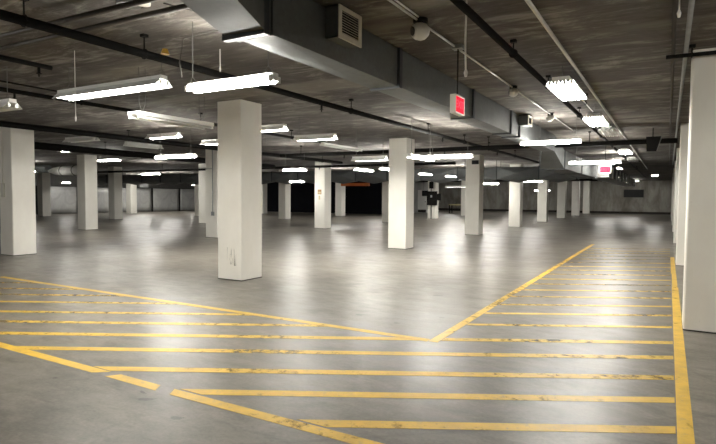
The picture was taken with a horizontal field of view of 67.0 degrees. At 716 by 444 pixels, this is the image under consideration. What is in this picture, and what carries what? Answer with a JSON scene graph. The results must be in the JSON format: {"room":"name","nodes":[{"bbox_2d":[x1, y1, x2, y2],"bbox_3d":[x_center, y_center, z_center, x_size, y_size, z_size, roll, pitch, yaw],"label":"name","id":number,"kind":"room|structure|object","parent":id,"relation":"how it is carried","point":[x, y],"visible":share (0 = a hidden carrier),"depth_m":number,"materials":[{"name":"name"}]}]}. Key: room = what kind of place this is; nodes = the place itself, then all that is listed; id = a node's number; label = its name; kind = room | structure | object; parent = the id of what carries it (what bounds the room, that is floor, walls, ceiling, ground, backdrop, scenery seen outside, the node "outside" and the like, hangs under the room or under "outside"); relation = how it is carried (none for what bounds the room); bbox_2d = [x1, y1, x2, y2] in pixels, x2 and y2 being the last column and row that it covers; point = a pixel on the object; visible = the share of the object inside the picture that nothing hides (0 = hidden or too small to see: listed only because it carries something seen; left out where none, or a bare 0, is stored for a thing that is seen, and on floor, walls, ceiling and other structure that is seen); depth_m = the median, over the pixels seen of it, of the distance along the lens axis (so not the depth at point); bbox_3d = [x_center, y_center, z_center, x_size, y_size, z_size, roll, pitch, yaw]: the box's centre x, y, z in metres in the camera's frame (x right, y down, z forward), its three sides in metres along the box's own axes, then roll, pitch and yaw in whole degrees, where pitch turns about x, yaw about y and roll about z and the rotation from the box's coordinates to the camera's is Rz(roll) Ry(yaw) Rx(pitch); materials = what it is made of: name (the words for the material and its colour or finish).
{"room":"parking garage","nodes":[
{"label":"parking garage","id":0,"kind":"room"},
{"bbox_2d":[35,173,194,188],"bbox_3d":[-23.836,-2.301,43.002,0.200,3.150,65.000,2,3,30],"label":"wall","id":1,"kind":"structure","parent":0,"point":[55,180],"depth_m":43.98,"materials":[{"name":"grey concrete"}]},
{"bbox_2d":[267,181,381,213],"bbox_3d":[-5.266,-2.464,49.154,18.900,3.150,0.150,2,3,30],"label":"wall","id":2,"kind":"structure","parent":0,"point":[358,199],"depth_m":47.28,"materials":[{"name":"black paint"}]},
{"bbox_2d":[0,210,715,443],"bbox_3d":[-4.243,0.048,31.860,45.000,0.200,65.000,2,3,30],"label":"floor","id":3,"kind":"structure","parent":0,"point":[346,273],"depth_m":6.15,"materials":[{"name":"concrete"}]},
{"bbox_2d":[0,127,36,255],"bbox_3d":[-8.397,-0.773,13.346,0.564,3.149,0.564,2,3,30],"label":"concrete column","id":4,"kind":"structure","parent":3,"relation":"on","point":[18,206],"depth_m":13.15,"materials":[{"name":"white paint"}]},
{"bbox_2d":[37,173,50,215],"bbox_3d":[-21.015,-1.957,36.228,0.564,3.149,0.564,2,3,30],"label":"concrete column","id":5,"kind":"structure","parent":3,"relation":"on","point":[43,179],"depth_m":36.04,"materials":[{"name":"white paint"}]},
{"bbox_2d":[36,186,77,213],"bbox_3d":[-22.656,-1.665,40.853,0.080,2.100,3.160,2,3,30],"label":"wall","id":6,"kind":"structure","parent":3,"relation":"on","point":[63,198],"depth_m":41.23,"materials":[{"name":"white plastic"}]},
{"bbox_2d":[0,301,172,303],"bbox_3d":[-4.941,1.105,7.537,4.953,0.002,0.100,0,3,2],"label":"painted stripe","id":7,"kind":"object","parent":3,"relation":"on","point":[0,301],"visible":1,"depth_m":7.50,"materials":[{"name":"yellow paint"}]},
{"bbox_2d":[77,154,97,229],"bbox_3d":[-11.473,-1.253,22.936,0.564,3.149,0.564,2,3,30],"label":"concrete column","id":8,"kind":"structure","parent":3,"relation":"on","point":[86,164],"depth_m":22.74,"materials":[{"name":"white paint"}]},
{"bbox_2d":[97,187,108,211],"bbox_3d":[-21.039,-1.788,43.670,0.080,2.100,3.260,2,3,30],"label":"screen","id":9,"kind":"object","parent":3,"relation":"on","point":[102,192],"visible":0.32,"depth_m":44.11,"materials":[{"name":"white plastic"}]},
{"bbox_2d":[108,167,122,219],"bbox_3d":[-14.596,-1.736,32.554,0.564,3.149,0.564,2,3,30],"label":"concrete column","id":10,"kind":"structure","parent":3,"relation":"on","point":[114,179],"depth_m":32.35,"materials":[{"name":"white paint"}]},
{"bbox_2d":[0,310,251,315],"bbox_3d":[-3.794,1.145,6.880,4.953,0.002,0.100,0,3,2],"label":"painted stripe","id":11,"kind":"object","parent":3,"relation":"on","point":[0,310],"visible":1,"depth_m":6.85,"materials":[{"name":"yellow paint"}]},
{"bbox_2d":[126,173,136,213],"bbox_3d":[-17.633,-2.215,42.122,0.564,3.149,0.564,2,3,30],"label":"concrete column","id":12,"kind":"structure","parent":3,"relation":"on","point":[131,190],"depth_m":41.94,"materials":[{"name":"white paint"}]},
{"bbox_2d":[122,187,151,211],"bbox_3d":[-19.299,-1.921,46.703,0.080,2.100,3.660,2,3,30],"label":"screen","id":13,"kind":"object","parent":3,"relation":"on","point":[144,195],"visible":0.57,"depth_m":47.43,"materials":[{"name":"white plastic"}]},
{"bbox_2d":[0,320,325,326],"bbox_3d":[-2.825,1.178,6.326,4.953,0.002,0.100,0,3,2],"label":"painted stripe","id":14,"kind":"object","parent":3,"relation":"on","point":[16,321],"visible":1,"depth_m":6.31,"materials":[{"name":"yellow paint"}]},
{"bbox_2d":[152,188,179,210],"bbox_3d":[-17.607,-2.050,49.650,0.080,2.100,3.060,2,3,30],"label":"screen","id":15,"kind":"object","parent":3,"relation":"on","point":[163,199],"visible":1,"depth_m":49.61,"materials":[{"name":"white plastic"}]},
{"bbox_2d":[179,188,194,209],"bbox_3d":[-15.966,-2.175,52.510,0.080,2.100,3.460,2,3,30],"label":"screen","id":16,"kind":"object","parent":3,"relation":"on","point":[186,196],"visible":0.57,"depth_m":51.85,"materials":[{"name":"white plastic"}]},
{"bbox_2d":[0,342,383,443],"bbox_3d":[-1.426,1.292,4.147,6.685,0.002,0.128,2,3,30],"label":"painted line","id":17,"kind":"object","parent":3,"relation":"on","point":[340,436],"visible":1,"depth_m":3.89,"materials":[{"name":"yellow paint"}]},
{"bbox_2d":[194,172,198,215],"bbox_3d":[-11.214,-1.993,38.447,0.564,3.149,0.564,2,3,30],"label":"concrete column","id":18,"kind":"structure","parent":3,"relation":"on","point":[196,186],"depth_m":38.23,"materials":[{"name":"white paint"}]},
{"bbox_2d":[198,164,205,222],"bbox_3d":[-8.090,-1.511,28.829,0.564,3.149,0.564,2,3,30],"label":"concrete column","id":19,"kind":"structure","parent":3,"relation":"on","point":[202,174],"depth_m":28.58,"materials":[{"name":"white paint"}]},
{"bbox_2d":[205,149,217,237],"bbox_3d":[-5.014,-1.030,19.239,0.564,3.149,0.564,2,3,30],"label":"concrete column","id":20,"kind":"structure","parent":3,"relation":"on","point":[211,221],"depth_m":18.99,"materials":[{"name":"white paint"}]},
{"bbox_2d":[0,276,429,340],"bbox_3d":[-2.849,1.112,7.707,8.270,0.002,0.100,2,3,30],"label":"painted line","id":21,"kind":"object","parent":3,"relation":"on","point":[140,297],"visible":1,"depth_m":6.92,"materials":[{"name":"yellow paint"}]},
{"bbox_2d":[217,99,261,280],"bbox_3d":[-2.129,-0.556,9.758,0.564,3.149,0.564,2,3,30],"label":"concrete column","id":22,"kind":"structure","parent":3,"relation":"on","point":[239,121],"depth_m":9.54,"materials":[{"name":"white paint"}]},
{"bbox_2d":[262,184,266,213],"bbox_3d":[-7.831,-2.251,44.340,0.564,3.149,0.564,2,3,30],"label":"concrete column","id":23,"kind":"structure","parent":3,"relation":"on","point":[264,186],"depth_m":44.15,"materials":[{"name":"white paint"}]},
{"bbox_2d":[279,170,290,218],"bbox_3d":[-4.707,-1.769,34.723,0.564,3.149,0.564,2,3,30],"label":"concrete column","id":24,"kind":"structure","parent":3,"relation":"on","point":[284,189],"depth_m":34.53,"materials":[{"name":"white paint"}]},
{"bbox_2d":[315,161,330,228],"bbox_3d":[-1.632,-1.288,25.132,0.564,3.149,0.564,2,3,30],"label":"concrete column","id":25,"kind":"structure","parent":3,"relation":"on","point":[322,175],"depth_m":24.92,"materials":[{"name":"white paint"}]},
{"bbox_2d":[0,332,672,343],"bbox_3d":[-0.532,1.223,5.734,7.679,0.002,0.112,0,3,2],"label":"painted stripe","id":26,"kind":"object","parent":3,"relation":"on","point":[5,333],"visible":1,"depth_m":5.73,"materials":[{"name":"yellow paint"}]},
{"bbox_2d":[335,183,344,215],"bbox_3d":[-1.325,-2.027,40.616,0.564,3.149,0.564,2,3,30],"label":"concrete column","id":27,"kind":"structure","parent":3,"relation":"on","point":[339,190],"depth_m":40.41,"materials":[{"name":"white paint"}]},
{"bbox_2d":[17,346,672,358],"bbox_3d":[-0.191,1.251,5.188,6.390,0.002,0.112,0,3,2],"label":"painted stripe","id":28,"kind":"object","parent":3,"relation":"on","point":[24,347],"visible":1,"depth_m":5.18,"materials":[{"name":"yellow paint"}]},
{"bbox_2d":[93,366,673,379],"bbox_3d":[0.178,1.282,4.597,4.995,0.002,0.112,0,3,2],"label":"painted stripe","id":29,"kind":"object","parent":3,"relation":"on","point":[110,368],"visible":1,"depth_m":4.59,"materials":[{"name":"yellow paint"}]},
{"bbox_2d":[382,167,388,222],"bbox_3d":[1.751,-1.546,31.026,0.564,3.149,0.564,2,3,30],"label":"concrete column","id":30,"kind":"structure","parent":3,"relation":"on","point":[385,185],"depth_m":30.84,"materials":[{"name":"white paint"}]},
{"bbox_2d":[388,138,414,248],"bbox_3d":[1.254,-0.814,15.651,0.564,3.149,0.564,2,3,30],"label":"concrete column","id":31,"kind":"structure","parent":3,"relation":"on","point":[401,168],"depth_m":15.43,"materials":[{"name":"white paint"}]},
{"bbox_2d":[182,389,674,402],"bbox_3d":[0.502,1.310,4.077,3.769,0.002,0.112,0,3,2],"label":"painted stripe","id":32,"kind":"object","parent":3,"relation":"on","point":[198,391],"visible":1,"depth_m":4.07,"materials":[{"name":"yellow paint"}]},
{"bbox_2d":[428,181,438,218],"bbox_3d":[5.133,-1.804,36.919,0.564,3.149,0.564,2,3,30],"label":"concrete column","id":33,"kind":"structure","parent":3,"relation":"on","point":[436,185],"depth_m":36.75,"materials":[{"name":"white paint"}]},
{"bbox_2d":[427,182,440,218],"bbox_3d":[5.109,-1.780,36.428,0.960,3.148,0.260,2,3,30],"label":"tall cabinet","id":34,"kind":"object","parent":3,"relation":"on","point":[432,196],"visible":0.8,"depth_m":36.41,"materials":[{"name":"black paint"}]},
{"bbox_2d":[461,180,465,215],"bbox_3d":[8.516,-2.062,42.813,0.564,3.149,0.564,2,3,30],"label":"concrete column","id":35,"kind":"structure","parent":3,"relation":"on","point":[463,183],"depth_m":42.63,"materials":[{"name":"white paint"}]},
{"bbox_2d":[465,155,483,234],"bbox_3d":[4.636,-1.072,21.545,0.564,3.149,0.564,2,3,30],"label":"concrete column","id":36,"kind":"structure","parent":3,"relation":"on","point":[474,173],"depth_m":21.32,"materials":[{"name":"white paint"}]},
{"bbox_2d":[297,419,675,433],"bbox_3d":[0.838,1.338,3.540,2.500,0.002,0.112,0,3,2],"label":"painted stripe","id":37,"kind":"object","parent":3,"relation":"on","point":[326,423],"visible":1,"depth_m":3.54,"materials":[{"name":"yellow paint"}]},
{"bbox_2d":[429,244,594,341],"bbox_3d":[4.185,0.979,11.539,0.100,0.002,13.710,2,3,30],"label":"painted line","id":38,"kind":"object","parent":3,"relation":"on","point":[456,327],"visible":1,"depth_m":7.42,"materials":[{"name":"yellow paint"}]},
{"bbox_2d":[509,164,523,226],"bbox_3d":[8.018,-1.330,27.438,0.564,3.149,0.564,2,3,30],"label":"concrete column","id":39,"kind":"structure","parent":3,"relation":"on","point":[515,189],"depth_m":27.23,"materials":[{"name":"white paint"}]},
{"bbox_2d":[537,180,548,221],"bbox_3d":[11.401,-1.588,33.331,0.564,3.149,0.564,2,3,30],"label":"concrete column","id":40,"kind":"structure","parent":3,"relation":"on","point":[543,187],"depth_m":33.11,"materials":[{"name":"white paint"}]},
{"bbox_2d":[557,181,566,217],"bbox_3d":[14.783,-1.846,39.225,0.564,3.149,0.564,2,3,30],"label":"concrete column","id":41,"kind":"structure","parent":3,"relation":"on","point":[562,186],"depth_m":39.00,"materials":[{"name":"white paint"}]},
{"bbox_2d":[467,323,671,327],"bbox_3d":[2.473,1.215,6.339,2.418,0.002,0.090,0,3,2],"label":"painted stripe","id":42,"kind":"object","parent":3,"relation":"on","point":[469,323],"visible":1,"depth_m":6.33,"materials":[{"name":"yellow paint"}]},
{"bbox_2d":[571,181,579,215],"bbox_3d":[18.166,-2.104,45.118,0.564,3.149,0.564,2,3,30],"label":"concrete column","id":43,"kind":"structure","parent":3,"relation":"on","point":[575,209],"depth_m":44.89,"materials":[{"name":"white paint"}]},
{"bbox_2d":[485,312,671,315],"bbox_3d":[2.831,1.188,6.963,2.418,0.002,0.090,0,3,2],"label":"painted stripe","id":44,"kind":"object","parent":3,"relation":"on","point":[486,312],"visible":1,"depth_m":6.96,"materials":[{"name":"yellow paint"}]},
{"bbox_2d":[499,304,670,306],"bbox_3d":[3.164,1.163,7.543,2.418,0.002,0.090,0,3,2],"label":"painted stripe","id":45,"kind":"object","parent":3,"relation":"on","point":[499,304],"visible":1,"depth_m":7.54,"materials":[{"name":"yellow paint"}]},
{"bbox_2d":[582,181,590,213],"bbox_3d":[21.548,-2.362,51.012,0.564,3.149,0.564,2,3,30],"label":"concrete column","id":46,"kind":"structure","parent":3,"relation":"on","point":[586,184],"depth_m":50.78,"materials":[{"name":"white paint"}]},
{"bbox_2d":[512,296,670,298],"bbox_3d":[3.518,1.136,8.159,2.418,0.002,0.090,0,3,2],"label":"painted stripe","id":47,"kind":"object","parent":3,"relation":"on","point":[512,296],"visible":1,"depth_m":8.15,"materials":[{"name":"yellow paint"}]},
{"bbox_2d":[523,289,670,291],"bbox_3d":[3.856,1.110,8.748,2.418,0.002,0.090,0,3,2],"label":"painted stripe","id":48,"kind":"object","parent":3,"relation":"on","point":[523,289],"visible":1,"depth_m":8.74,"materials":[{"name":"yellow paint"}]},
{"bbox_2d":[672,161,675,231],"bbox_3d":[14.243,-1.116,23.875,0.564,3.149,0.564,2,3,30],"label":"concrete column","id":49,"kind":"structure","parent":3,"relation":"on","point":[675,161],"depth_m":23.76,"materials":[{"name":"white paint"}]},
{"bbox_2d":[673,148,679,243],"bbox_3d":[10.860,-0.858,17.982,0.564,3.149,0.564,2,3,30],"label":"concrete column","id":50,"kind":"structure","parent":3,"relation":"on","point":[678,149],"depth_m":17.86,"materials":[{"name":"white paint"}]},
{"bbox_2d":[675,123,688,265],"bbox_3d":[7.478,-0.600,12.088,0.564,3.149,0.564,2,3,30],"label":"concrete column","id":51,"kind":"structure","parent":3,"relation":"on","point":[684,128],"depth_m":11.95,"materials":[{"name":"white paint"}]},
{"bbox_2d":[670,257,694,443],"bbox_3d":[3.813,1.219,6.461,0.101,0.002,16.900,2,3,30],"label":"painted line","id":52,"kind":"object","parent":3,"relation":"on","point":[685,431],"visible":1,"depth_m":4.52,"materials":[{"name":"yellow paint"}]},
{"bbox_2d":[682,48,715,333],"bbox_3d":[4.095,-0.342,6.195,0.564,3.149,0.564,2,3,30],"label":"concrete column","id":53,"kind":"structure","parent":3,"relation":"on","point":[699,278],"depth_m":6.03,"materials":[{"name":"white paint"}]},
{"bbox_2d":[0,0,715,180],"bbox_3d":[-4.219,-3.323,31.699,45.000,0.250,65.000,2,3,30],"label":"ceiling","id":54,"kind":"structure","parent":0,"point":[620,48],"depth_m":7.37,"materials":[{"name":"concrete"}]},
{"bbox_2d":[0,66,21,111],"bbox_3d":[-4.965,-1.759,7.250,1.220,0.550,0.236,2,3,30],"label":"fluorescent light","id":55,"kind":"object","parent":54,"relation":"hanging from","point":[8,104],"visible":1,"depth_m":7.00,"materials":[{"name":"white metal"}]},
{"bbox_2d":[0,55,52,76],"bbox_3d":[-3.918,-1.791,5.655,0.083,0.317,1.440,2,3,30],"label":"pipe","id":56,"kind":"object","parent":54,"relation":"hanging from","point":[2,57],"visible":1,"depth_m":6.04,"materials":[{"name":"black metal"}]},
{"bbox_2d":[35,164,76,175],"bbox_3d":[-16.432,-2.805,28.924,6.203,0.691,0.524,2,3,30],"label":"air duct","id":57,"kind":"object","parent":54,"relation":"hanging from","point":[62,170],"visible":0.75,"depth_m":28.28,"materials":[{"name":"grey metal"}]},
{"bbox_2d":[0,0,159,38],"bbox_3d":[-4.356,-1.897,5.818,7.551,0.127,0.073,2,3,29],"label":"pipe","id":58,"kind":"object","parent":54,"relation":"hanging from","point":[133,3],"visible":1,"depth_m":4.69,"materials":[{"name":"black metal"}]},
{"bbox_2d":[63,134,99,142],"bbox_3d":[-7.038,-2.204,13.751,1.220,0.310,0.236,2,3,30],"label":"fluorescent light","id":59,"kind":"object","parent":54,"relation":"hanging from","point":[81,138],"visible":0.8,"depth_m":13.70,"materials":[{"name":"white metal"}]},
{"bbox_2d":[0,3,189,50],"bbox_3d":[-4.399,-1.913,6.146,7.150,0.127,0.073,2,3,29],"label":"pipe","id":60,"kind":"object","parent":54,"relation":"hanging from","point":[183,6],"visible":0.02,"depth_m":4.93,"materials":[{"name":"black metal"}]},
{"bbox_2d":[52,48,171,100],"bbox_3d":[-3.035,-1.785,6.625,2.048,0.410,0.236,2,3,30],"label":"fluorescent light","id":61,"kind":"object","parent":54,"relation":"hanging from","point":[155,82],"visible":0.98,"depth_m":6.53,"materials":[{"name":"white metal"}]},
{"bbox_2d":[116,0,150,9],"bbox_3d":[-1.899,-1.855,4.609,0.354,0.059,0.200,2,3,30],"label":"fluorescent light","id":62,"kind":"object","parent":54,"relation":"attached to","point":[117,1],"visible":0.46,"depth_m":4.57,"materials":[{"name":"white metal"}]},
{"bbox_2d":[123,141,163,148],"bbox_3d":[-6.093,-2.277,15.398,0.236,0.310,1.200,2,3,30],"label":"fluorescent light","id":63,"kind":"object","parent":54,"relation":"hanging from","point":[126,143],"visible":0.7,"depth_m":15.31,"materials":[{"name":"white metal"}]},
{"bbox_2d":[34,142,275,168],"bbox_3d":[-6.807,-2.415,19.378,0.227,0.423,13.025,2,3,26],"label":"pipe","id":64,"kind":"object","parent":54,"relation":"hanging from","point":[37,145],"visible":0.5,"depth_m":17.07,"materials":[{"name":"black metal"}]},
{"bbox_2d":[145,129,182,139],"bbox_3d":[-4.819,-2.202,13.400,1.100,0.250,0.236,2,3,30],"label":"fluorescent light","id":65,"kind":"object","parent":54,"relation":"hanging from","point":[152,136],"visible":1,"depth_m":13.34,"materials":[{"name":"white metal"}]},
{"bbox_2d":[0,120,329,159],"bbox_3d":[-4.832,-2.414,17.090,0.060,0.060,15.003,2,3,29],"label":"conduit","id":66,"kind":"object","parent":54,"relation":"attached to","point":[0,120],"visible":0.2,"depth_m":14.26,"materials":[{"name":"black metal"}]},
{"bbox_2d":[0,87,340,144],"bbox_3d":[-2.917,-2.053,11.334,0.091,0.321,10.301,2,3,29],"label":"pipe","id":67,"kind":"object","parent":54,"relation":"hanging from","point":[2,89],"visible":0.52,"depth_m":8.67,"materials":[{"name":"black metal"}]},
{"bbox_2d":[128,67,213,129],"bbox_3d":[-2.559,-1.695,7.510,0.230,0.668,1.300,2,3,30],"label":"fluorescent light","id":68,"kind":"object","parent":54,"relation":"hanging from","point":[138,115],"visible":0.94,"depth_m":7.35,"materials":[{"name":"white metal"}]},
{"bbox_2d":[0,121,342,163],"bbox_3d":[-4.393,-2.328,16.554,0.147,0.293,15.505,2,3,28],"label":"pipe","id":69,"kind":"object","parent":54,"relation":"hanging from","point":[2,123],"visible":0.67,"depth_m":13.58,"materials":[{"name":"black metal"}]},
{"bbox_2d":[154,151,196,158],"bbox_3d":[-4.319,-1.905,12.780,1.300,0.778,0.141,2,3,30],"label":"fluorescent light","id":70,"kind":"object","parent":54,"relation":"hanging from","point":[189,155],"visible":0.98,"depth_m":12.72,"materials":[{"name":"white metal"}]},
{"bbox_2d":[163,2,217,76],"bbox_3d":[-1.459,-1.620,4.923,0.442,0.507,0.638,0,3,-5],"label":"cable","id":71,"kind":"object","parent":54,"relation":"hanging from","point":[163,2],"visible":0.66,"depth_m":5.14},
{"bbox_2d":[184,21,280,93],"bbox_3d":[-1.172,-1.562,4.931,1.063,0.668,0.141,2,3,30],"label":"fluorescent light","id":72,"kind":"object","parent":54,"relation":"hanging from","point":[272,77],"visible":0.95,"depth_m":4.89,"materials":[{"name":"white metal"}]},
{"bbox_2d":[0,0,538,163],"bbox_3d":[2.141,-2.095,13.160,0.111,0.341,22.700,2,3,30],"label":"pipe","id":73,"kind":"object","parent":54,"relation":"hanging from","point":[23,20],"visible":0.9,"depth_m":5.81,"materials":[{"name":"black metal"}]},
{"bbox_2d":[261,109,288,132],"bbox_3d":[-1.857,-1.964,10.533,1.100,0.410,0.236,2,3,30],"label":"fluorescent light","id":74,"kind":"object","parent":54,"relation":"hanging from","point":[278,127],"visible":0.53,"depth_m":10.34,"materials":[{"name":"white metal"}]},
{"bbox_2d":[97,162,455,172],"bbox_3d":[-7.322,-2.782,27.619,25.700,0.484,0.135,2,3,30],"label":"pipe","id":75,"kind":"object","parent":54,"relation":"hanging from","point":[427,163],"visible":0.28,"depth_m":24.63,"materials":[{"name":"black metal"}]},
{"bbox_2d":[292,115,337,141],"bbox_3d":[-0.891,-1.944,11.215,1.000,0.500,0.236,2,3,30],"label":"fluorescent light","id":76,"kind":"object","parent":54,"relation":"hanging from","point":[330,136],"visible":1,"depth_m":11.17,"materials":[{"name":"white metal"}]},
{"bbox_2d":[320,122,361,151],"bbox_3d":[-0.373,-1.996,12.761,0.141,0.538,1.700,2,3,30],"label":"fluorescent light","id":77,"kind":"object","parent":54,"relation":"hanging from","point":[324,144],"visible":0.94,"depth_m":12.67,"materials":[{"name":"white metal"}]},
{"bbox_2d":[97,160,596,184],"bbox_3d":[-4.628,-2.653,30.809,33.495,1.010,0.900,2,3,30],"label":"air duct","id":78,"kind":"object","parent":54,"relation":"hanging from","point":[513,174],"visible":0.59,"depth_m":27.35,"materials":[{"name":"grey metal"}]},
{"bbox_2d":[351,129,388,161],"bbox_3d":[0.290,-1.909,13.481,0.950,0.770,0.236,2,3,30],"label":"fluorescent light","id":79,"kind":"object","parent":54,"relation":"hanging from","point":[384,157],"visible":0.98,"depth_m":13.44,"materials":[{"name":"white metal"}]},
{"bbox_2d":[180,0,594,177],"bbox_3d":[3.864,-1.787,12.256,1.214,0.823,23.160,2,3,27],"label":"air duct","id":80,"kind":"object","parent":54,"relation":"hanging from","point":[333,40],"visible":0.97,"depth_m":5.25,"materials":[{"name":"metal"}]},
{"bbox_2d":[280,136,530,157],"bbox_3d":[1.015,-2.183,16.191,8.350,0.469,0.145,2,3,30],"label":"pipe","id":81,"kind":"object","parent":54,"relation":"hanging from","point":[516,146],"visible":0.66,"depth_m":15.61,"materials":[{"name":"black metal"}]},
{"bbox_2d":[410,17,429,40],"bbox_3d":[0.578,-1.790,5.034,0.175,0.195,0.165,0,3,-18],"label":"ceiling sensor","id":82,"kind":"object","parent":54,"relation":"attached to","point":[420,30],"visible":0.98,"depth_m":4.98,"materials":[{"name":"white plastic"}]},
{"bbox_2d":[406,123,434,160],"bbox_3d":[1.363,-1.776,11.659,0.141,0.848,1.250,2,3,30],"label":"fluorescent light","id":83,"kind":"object","parent":54,"relation":"hanging from","point":[414,156],"visible":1,"depth_m":11.51,"materials":[{"name":"white metal"}]},
{"bbox_2d":[425,148,473,158],"bbox_3d":[2.094,-1.853,12.448,1.150,0.758,0.141,2,3,30],"label":"fluorescent light","id":84,"kind":"object","parent":54,"relation":"hanging from","point":[465,155],"visible":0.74,"depth_m":12.37,"materials":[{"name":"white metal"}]},
{"bbox_2d":[450,43,464,115],"bbox_3d":[1.087,-1.551,5.908,0.115,0.749,0.300,2,3,30],"label":"exit sign","id":85,"kind":"object","parent":54,"relation":"hanging from","point":[457,102],"visible":1,"depth_m":5.86,"materials":[{"name":"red plastic"}]},
{"bbox_2d":[464,0,467,76],"bbox_3d":[0.914,-1.546,4.565,0.036,0.635,0.036,1,3,7],"label":"hanging cord","id":86,"kind":"object","parent":54,"relation":"hanging from","point":[465,70],"visible":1,"depth_m":4.56,"materials":[{"name":"black metal"}]},
{"bbox_2d":[388,0,574,131],"bbox_3d":[2.262,-1.987,7.961,0.022,0.022,12.200,2,3,30],"label":"conduit","id":87,"kind":"object","parent":54,"relation":"attached to","point":[390,1],"visible":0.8,"depth_m":6.21,"materials":[{"name":"grey metal"}]},
{"bbox_2d":[418,179,599,181],"bbox_3d":[4.686,-3.574,45.730,30.500,0.463,0.225,2,3,30],"label":"pipe","id":88,"kind":"object","parent":54,"relation":"hanging from","point":[575,179],"visible":0.02,"depth_m":40.75,"materials":[{"name":"black metal"}]},
{"bbox_2d":[450,0,645,177],"bbox_3d":[10.132,-2.466,20.500,0.101,0.187,42.200,2,3,30],"label":"pipe","id":89,"kind":"object","parent":54,"relation":"hanging from","point":[463,6],"visible":0.82,"depth_m":5.60,"materials":[{"name":"black metal"}]},
{"bbox_2d":[519,116,581,145],"bbox_3d":[3.933,-1.874,11.068,1.200,0.558,0.141,2,3,30],"label":"fluorescent light","id":90,"kind":"object","parent":54,"relation":"hanging from","point":[565,141],"visible":0.97,"depth_m":11.01,"materials":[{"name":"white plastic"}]},
{"bbox_2d":[546,64,587,100],"bbox_3d":[2.789,-1.839,7.157,0.340,0.270,1.250,2,3,30],"label":"fluorescent light","id":91,"kind":"object","parent":54,"relation":"hanging from","point":[563,87],"visible":1,"depth_m":6.96,"materials":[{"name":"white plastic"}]},
{"bbox_2d":[525,0,646,168],"bbox_3d":[7.921,-2.318,15.833,0.058,0.038,32.500,2,3,30],"label":"conduit","id":92,"kind":"object","parent":54,"relation":"attached to","point":[530,4],"visible":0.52,"depth_m":6.11,"materials":[{"name":"grey metal"}]},
{"bbox_2d":[568,136,621,163],"bbox_3d":[6.325,-1.929,14.458,1.300,0.738,0.141,2,3,30],"label":"fluorescent light","id":93,"kind":"object","parent":54,"relation":"hanging from","point":[601,161],"visible":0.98,"depth_m":14.44,"materials":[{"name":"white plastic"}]},
{"bbox_2d":[583,105,609,126],"bbox_3d":[4.425,-1.964,10.009,0.340,0.270,1.200,2,3,30],"label":"fluorescent light","id":94,"kind":"object","parent":54,"relation":"hanging from","point":[592,119],"visible":1,"depth_m":9.76,"materials":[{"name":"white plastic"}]},
{"bbox_2d":[598,125,618,136],"bbox_3d":[5.693,-2.099,12.275,0.340,0.200,1.250,2,3,30],"label":"fluorescent light","id":95,"kind":"object","parent":54,"relation":"hanging from","point":[605,131],"visible":0.94,"depth_m":12.03,"materials":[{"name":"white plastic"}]},
{"bbox_2d":[596,165,635,186],"bbox_3d":[16.097,-2.767,33.562,0.970,0.749,22.080,2,3,30],"label":"air duct","id":96,"kind":"object","parent":54,"relation":"hanging from","point":[616,177],"visible":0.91,"depth_m":29.31,"materials":[{"name":"grey metal"}]},
{"bbox_2d":[555,131,677,147],"bbox_3d":[6.233,-2.047,13.202,2.700,0.383,0.145,2,3,30],"label":"pipe","id":97,"kind":"object","parent":54,"relation":"hanging from","point":[664,140],"visible":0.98,"depth_m":13.18,"materials":[{"name":"black metal"}]},
{"bbox_2d":[646,128,661,151],"bbox_3d":[6.930,-1.933,12.669,0.325,0.549,0.120,2,3,30],"label":"junction box","id":98,"kind":"object","parent":54,"relation":"hanging from","point":[652,143],"visible":1,"depth_m":12.63,"materials":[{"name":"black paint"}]},
{"bbox_2d":[669,0,677,164],"bbox_3d":[7.961,-2.205,13.795,0.056,0.036,28.000,2,3,30],"label":"conduit","id":99,"kind":"object","parent":54,"relation":"attached to","point":[674,2],"visible":1,"depth_m":5.90,"materials":[{"name":"black metal"}]},
{"bbox_2d":[672,0,694,164],"bbox_3d":[8.074,-2.201,13.731,0.054,0.044,28.000,2,3,30],"label":"conduit","id":100,"kind":"object","parent":54,"relation":"attached to","point":[691,3],"visible":1,"depth_m":5.91,"materials":[{"name":"grey metal"}]},
{"bbox_2d":[666,44,715,58],"bbox_3d":[3.807,-1.827,5.704,0.971,0.140,0.071,2,3,30],"label":"pipe","id":101,"kind":"object","parent":54,"relation":"hanging from","point":[691,46],"visible":0.99,"depth_m":5.81,"materials":[{"name":"black metal"}]},
{"bbox_2d":[414,182,427,212],"bbox_3d":[4.876,-2.445,50.257,3.600,3.150,0.150,2,3,30],"label":"wall","id":102,"kind":"structure","parent":0,"point":[417,185],"depth_m":49.83,"materials":[{"name":"paint"}]},
{"bbox_2d":[418,190,426,212],"bbox_3d":[5.867,-1.889,49.556,0.850,2.080,0.118,2,3,30],"label":"door","id":103,"kind":"structure","parent":102,"relation":"in","point":[422,200],"depth_m":49.55,"materials":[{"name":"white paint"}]},
{"bbox_2d":[438,181,671,211],"bbox_3d":[19.012,-2.619,56.011,29.200,3.150,0.200,2,3,30],"label":"wall","id":104,"kind":"structure","parent":0,"point":[604,196],"depth_m":53.48,"materials":[{"name":"concrete"}]},
{"bbox_2d":[438,208,670,214],"bbox_3d":[18.847,-1.144,56.014,29.000,0.200,0.070,2,3,30],"label":"baseboard","id":105,"kind":"structure","parent":104,"relation":"attached to","point":[619,212],"depth_m":53.45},
{"bbox_2d":[624,190,643,197],"bbox_3d":[26.312,-2.719,51.641,1.720,0.750,0.095,2,3,30],"label":"air vent","id":106,"kind":"object","parent":104,"relation":"in","point":[627,193],"visible":1,"depth_m":51.61,"materials":[{"name":"black metal"}]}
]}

